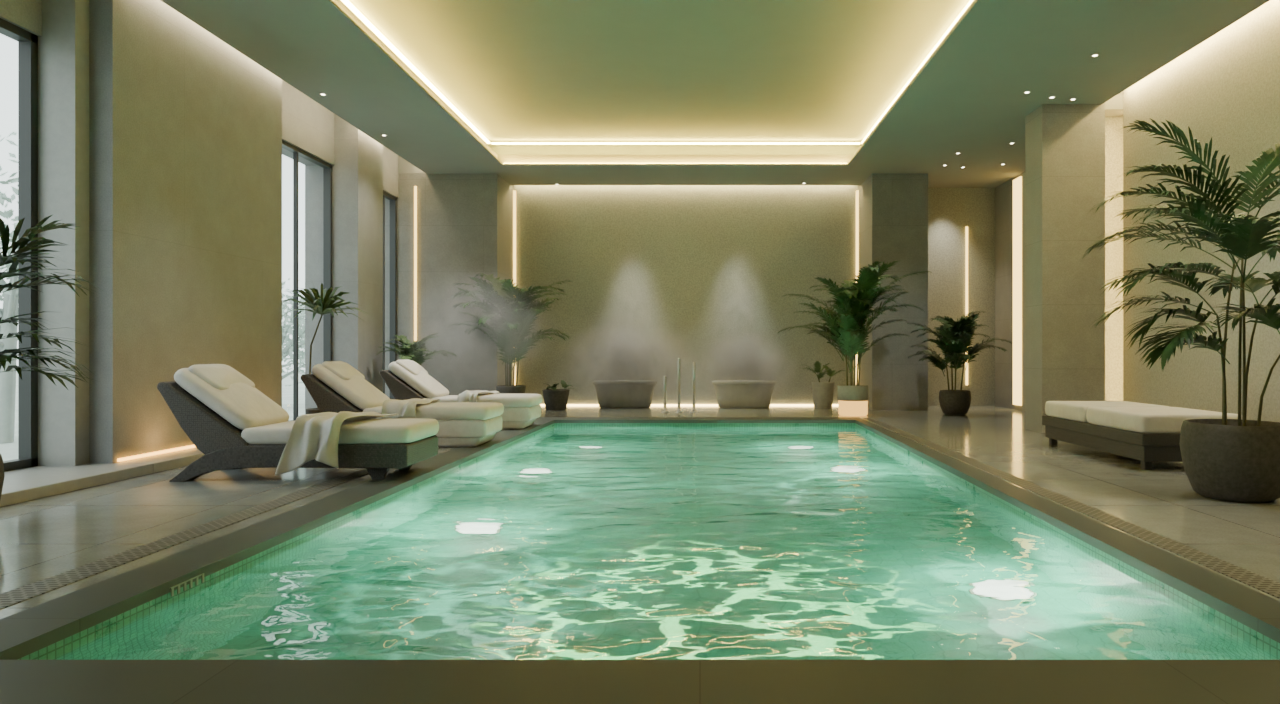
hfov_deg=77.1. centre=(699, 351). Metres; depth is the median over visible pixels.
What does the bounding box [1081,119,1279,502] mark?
potted palm
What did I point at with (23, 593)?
drain grate
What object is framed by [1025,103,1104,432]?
wall column
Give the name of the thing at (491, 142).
light strip
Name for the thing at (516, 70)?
ceiling
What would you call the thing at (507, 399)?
seat cushion
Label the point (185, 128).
wall
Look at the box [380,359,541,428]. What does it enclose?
sun lounger
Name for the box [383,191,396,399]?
window
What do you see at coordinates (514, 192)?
light strip
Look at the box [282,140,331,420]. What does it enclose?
window
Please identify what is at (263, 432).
seat cushion
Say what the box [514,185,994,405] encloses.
wall
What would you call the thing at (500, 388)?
pot
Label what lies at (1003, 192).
wall
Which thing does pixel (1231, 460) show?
pot
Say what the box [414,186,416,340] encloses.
light strip
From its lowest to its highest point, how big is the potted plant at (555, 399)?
0.611 m
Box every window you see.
[0,18,37,471]
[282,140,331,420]
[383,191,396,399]
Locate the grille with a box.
[169,573,203,596]
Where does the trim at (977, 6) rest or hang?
attached to the ceiling at (973, 103)
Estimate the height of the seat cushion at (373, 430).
0.205 m
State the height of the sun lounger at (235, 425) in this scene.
1.080 m
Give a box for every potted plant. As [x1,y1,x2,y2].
[542,380,576,410]
[802,361,848,408]
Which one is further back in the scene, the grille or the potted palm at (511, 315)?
the potted palm at (511, 315)
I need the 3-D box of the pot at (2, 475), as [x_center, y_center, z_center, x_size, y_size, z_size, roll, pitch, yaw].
[-5.020,0.950,5.350,0.560,0.500,0.560,0,0,0]
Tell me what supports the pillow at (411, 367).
on the sun lounger at (406, 379)
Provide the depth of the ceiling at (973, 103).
11.02 m
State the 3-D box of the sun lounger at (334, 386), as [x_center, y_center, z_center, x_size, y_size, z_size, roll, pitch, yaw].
[-3.827,0.660,10.450,2.354,1.080,0.920,0,0,0]
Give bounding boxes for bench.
[1042,401,1241,469]
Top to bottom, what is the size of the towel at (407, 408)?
0.247 m
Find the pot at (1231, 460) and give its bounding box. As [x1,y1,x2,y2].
[1179,419,1279,502]
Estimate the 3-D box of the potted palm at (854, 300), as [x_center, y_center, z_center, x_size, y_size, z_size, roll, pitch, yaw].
[2.867,-0.230,15.213,2.338,2.859,2.648,0,0,-37]
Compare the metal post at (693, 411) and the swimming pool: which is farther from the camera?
the metal post at (693, 411)
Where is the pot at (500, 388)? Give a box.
[496,385,525,393]
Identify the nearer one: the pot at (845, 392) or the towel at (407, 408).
the towel at (407, 408)
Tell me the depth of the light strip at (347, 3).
11.50 m
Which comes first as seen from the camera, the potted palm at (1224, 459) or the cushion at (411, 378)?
the potted palm at (1224, 459)
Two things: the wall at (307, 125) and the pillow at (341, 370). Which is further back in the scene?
the wall at (307, 125)
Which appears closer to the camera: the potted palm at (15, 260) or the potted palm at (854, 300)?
the potted palm at (15, 260)
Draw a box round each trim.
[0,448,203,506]
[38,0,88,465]
[317,0,989,166]
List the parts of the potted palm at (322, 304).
stem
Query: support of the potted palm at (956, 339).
on the floor
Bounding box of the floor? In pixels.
[0,406,1279,638]
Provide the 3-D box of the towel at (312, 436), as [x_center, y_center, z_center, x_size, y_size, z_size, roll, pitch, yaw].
[-3.456,0.831,7.687,0.518,0.563,1.103,0,0,14]
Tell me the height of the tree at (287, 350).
3.634 m
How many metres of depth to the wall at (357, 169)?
13.57 m
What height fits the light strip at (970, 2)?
0.025 m
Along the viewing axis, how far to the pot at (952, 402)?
15.17 m
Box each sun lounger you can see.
[157,364,438,481]
[301,361,503,446]
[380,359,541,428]
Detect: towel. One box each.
[275,411,397,474]
[381,398,440,417]
[457,390,498,401]
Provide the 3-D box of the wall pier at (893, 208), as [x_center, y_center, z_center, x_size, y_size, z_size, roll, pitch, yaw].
[4.115,-1.250,17.175,1.150,5.100,1.450,0,0,0]
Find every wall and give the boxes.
[0,0,41,40]
[89,0,281,463]
[282,80,397,197]
[305,114,382,413]
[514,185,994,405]
[995,172,1024,410]
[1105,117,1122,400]
[1123,0,1279,421]
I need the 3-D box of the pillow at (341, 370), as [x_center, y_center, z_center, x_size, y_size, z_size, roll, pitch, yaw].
[-4.670,0.260,10.480,0.420,0.197,0.680,35,-1,-2]
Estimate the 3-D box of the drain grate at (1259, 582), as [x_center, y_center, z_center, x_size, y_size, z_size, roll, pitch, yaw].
[2.950,1.200,8.050,0.180,0.008,13.103,0,0,1]
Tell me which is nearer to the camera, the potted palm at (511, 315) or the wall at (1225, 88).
the wall at (1225, 88)
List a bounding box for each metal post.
[662,376,667,412]
[676,358,681,412]
[691,362,696,412]
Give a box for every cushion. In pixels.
[174,368,288,429]
[241,421,294,443]
[312,364,388,409]
[338,418,438,443]
[363,406,401,417]
[388,362,448,398]
[402,402,503,419]
[432,395,457,401]
[477,393,541,406]
[1045,401,1168,422]
[1086,407,1241,432]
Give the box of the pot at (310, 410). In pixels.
[305,408,321,413]
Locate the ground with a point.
(8, 451)
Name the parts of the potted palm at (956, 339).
stem, stem, stem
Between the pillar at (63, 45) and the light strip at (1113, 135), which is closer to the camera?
the pillar at (63, 45)
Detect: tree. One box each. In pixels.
[0,132,17,443]
[282,278,304,385]
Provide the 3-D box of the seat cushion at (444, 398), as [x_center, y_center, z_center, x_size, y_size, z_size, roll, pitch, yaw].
[-3.920,0.785,12.750,0.520,0.174,0.880,0,0,0]
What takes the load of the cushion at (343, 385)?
on the sun lounger at (334, 386)
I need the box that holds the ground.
[0,372,304,460]
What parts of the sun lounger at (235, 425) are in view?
backrest, leg, frame, leg, leg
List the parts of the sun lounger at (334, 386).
backrest, frame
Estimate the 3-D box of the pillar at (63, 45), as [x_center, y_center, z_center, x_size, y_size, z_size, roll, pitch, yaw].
[-6.215,-1.285,7.810,0.370,4.770,0.180,0,0,0]
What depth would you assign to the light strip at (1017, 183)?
16.53 m
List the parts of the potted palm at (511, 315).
stem, stem, stem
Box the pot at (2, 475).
[0,454,4,499]
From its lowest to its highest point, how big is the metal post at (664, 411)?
0.723 m
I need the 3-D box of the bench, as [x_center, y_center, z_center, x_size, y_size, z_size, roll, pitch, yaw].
[5.000,0.915,9.250,1.080,0.569,2.380,0,0,0]
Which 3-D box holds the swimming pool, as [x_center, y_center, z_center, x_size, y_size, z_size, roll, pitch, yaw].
[-0.115,1.825,8.500,6.090,1.250,12.400,0,0,0]
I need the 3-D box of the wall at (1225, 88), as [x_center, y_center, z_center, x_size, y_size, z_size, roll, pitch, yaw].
[6.500,-1.475,5.250,0.200,5.550,13.700,0,0,0]
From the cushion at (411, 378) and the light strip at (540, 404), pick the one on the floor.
the light strip at (540, 404)
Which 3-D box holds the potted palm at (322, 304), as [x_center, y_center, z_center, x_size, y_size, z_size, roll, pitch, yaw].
[-5.471,0.080,11.603,1.406,2.240,1.204,0,0,29]
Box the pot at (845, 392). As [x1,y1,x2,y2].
[838,385,868,400]
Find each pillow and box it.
[188,364,254,389]
[321,361,364,379]
[396,359,427,374]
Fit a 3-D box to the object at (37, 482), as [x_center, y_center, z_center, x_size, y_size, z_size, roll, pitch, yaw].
[-6.050,1.150,6.300,1.300,0.100,5.800,0,0,0]
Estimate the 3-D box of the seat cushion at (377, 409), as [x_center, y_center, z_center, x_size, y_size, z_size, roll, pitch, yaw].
[-3.990,0.785,10.450,0.520,0.174,0.880,0,0,0]
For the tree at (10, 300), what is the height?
5.243 m
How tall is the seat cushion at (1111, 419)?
0.198 m
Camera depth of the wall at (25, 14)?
7.52 m
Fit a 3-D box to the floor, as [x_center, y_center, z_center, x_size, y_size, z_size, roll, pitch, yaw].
[0.000,1.325,8.250,13.800,0.250,19.700,0,0,0]
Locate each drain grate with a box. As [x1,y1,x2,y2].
[0,447,440,608]
[863,418,1279,598]
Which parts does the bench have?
leg, frame, leg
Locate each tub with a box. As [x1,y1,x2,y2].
[593,380,656,407]
[712,380,775,407]
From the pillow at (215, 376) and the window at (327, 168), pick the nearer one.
the pillow at (215, 376)
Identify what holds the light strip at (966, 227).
attached to the wall at (658, 275)
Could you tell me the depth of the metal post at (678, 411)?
15.87 m
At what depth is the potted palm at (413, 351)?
14.12 m
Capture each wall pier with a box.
[385,174,513,398]
[858,174,927,409]
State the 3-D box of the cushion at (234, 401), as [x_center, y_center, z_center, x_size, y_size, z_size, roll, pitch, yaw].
[-4.570,0.450,7.850,0.900,0.267,0.820,36,0,0]
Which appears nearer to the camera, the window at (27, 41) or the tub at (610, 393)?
the window at (27, 41)
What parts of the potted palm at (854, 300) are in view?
stem, stem, stem, stem, stem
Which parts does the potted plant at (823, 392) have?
pot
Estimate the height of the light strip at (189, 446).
0.030 m
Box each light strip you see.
[117,445,195,461]
[341,0,489,143]
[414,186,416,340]
[491,142,859,143]
[513,191,515,384]
[540,404,837,405]
[856,191,858,377]
[861,0,972,143]
[966,227,967,384]
[1013,176,1021,405]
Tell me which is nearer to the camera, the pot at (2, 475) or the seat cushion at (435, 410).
the pot at (2, 475)
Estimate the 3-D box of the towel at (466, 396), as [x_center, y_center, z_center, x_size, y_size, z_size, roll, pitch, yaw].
[-3.490,0.699,12.602,0.446,0.225,0.883,0,0,0]
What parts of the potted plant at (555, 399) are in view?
pot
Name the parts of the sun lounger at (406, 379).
backrest, frame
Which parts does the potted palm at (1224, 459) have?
stem, stem, stem, stem, stem, stem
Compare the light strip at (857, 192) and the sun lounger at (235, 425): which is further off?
the light strip at (857, 192)
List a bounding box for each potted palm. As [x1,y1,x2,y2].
[0,215,102,499]
[282,283,366,413]
[375,333,456,365]
[447,272,569,393]
[778,261,931,415]
[906,310,1012,414]
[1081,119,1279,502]
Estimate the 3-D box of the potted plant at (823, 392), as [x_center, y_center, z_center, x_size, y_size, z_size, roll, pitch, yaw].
[2.615,0.694,17.164,0.835,1.012,0.905,0,0,-42]
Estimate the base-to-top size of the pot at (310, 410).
0.380 m
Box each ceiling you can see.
[161,0,1269,187]
[339,0,969,154]
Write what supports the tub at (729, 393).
on the floor
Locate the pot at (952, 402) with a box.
[939,390,970,414]
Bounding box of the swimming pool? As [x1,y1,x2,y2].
[0,417,1279,703]
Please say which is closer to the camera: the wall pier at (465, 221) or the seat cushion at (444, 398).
the seat cushion at (444, 398)
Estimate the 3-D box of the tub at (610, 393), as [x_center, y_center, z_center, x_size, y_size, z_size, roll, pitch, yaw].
[-1.622,0.911,17.300,1.390,0.578,0.690,0,0,0]

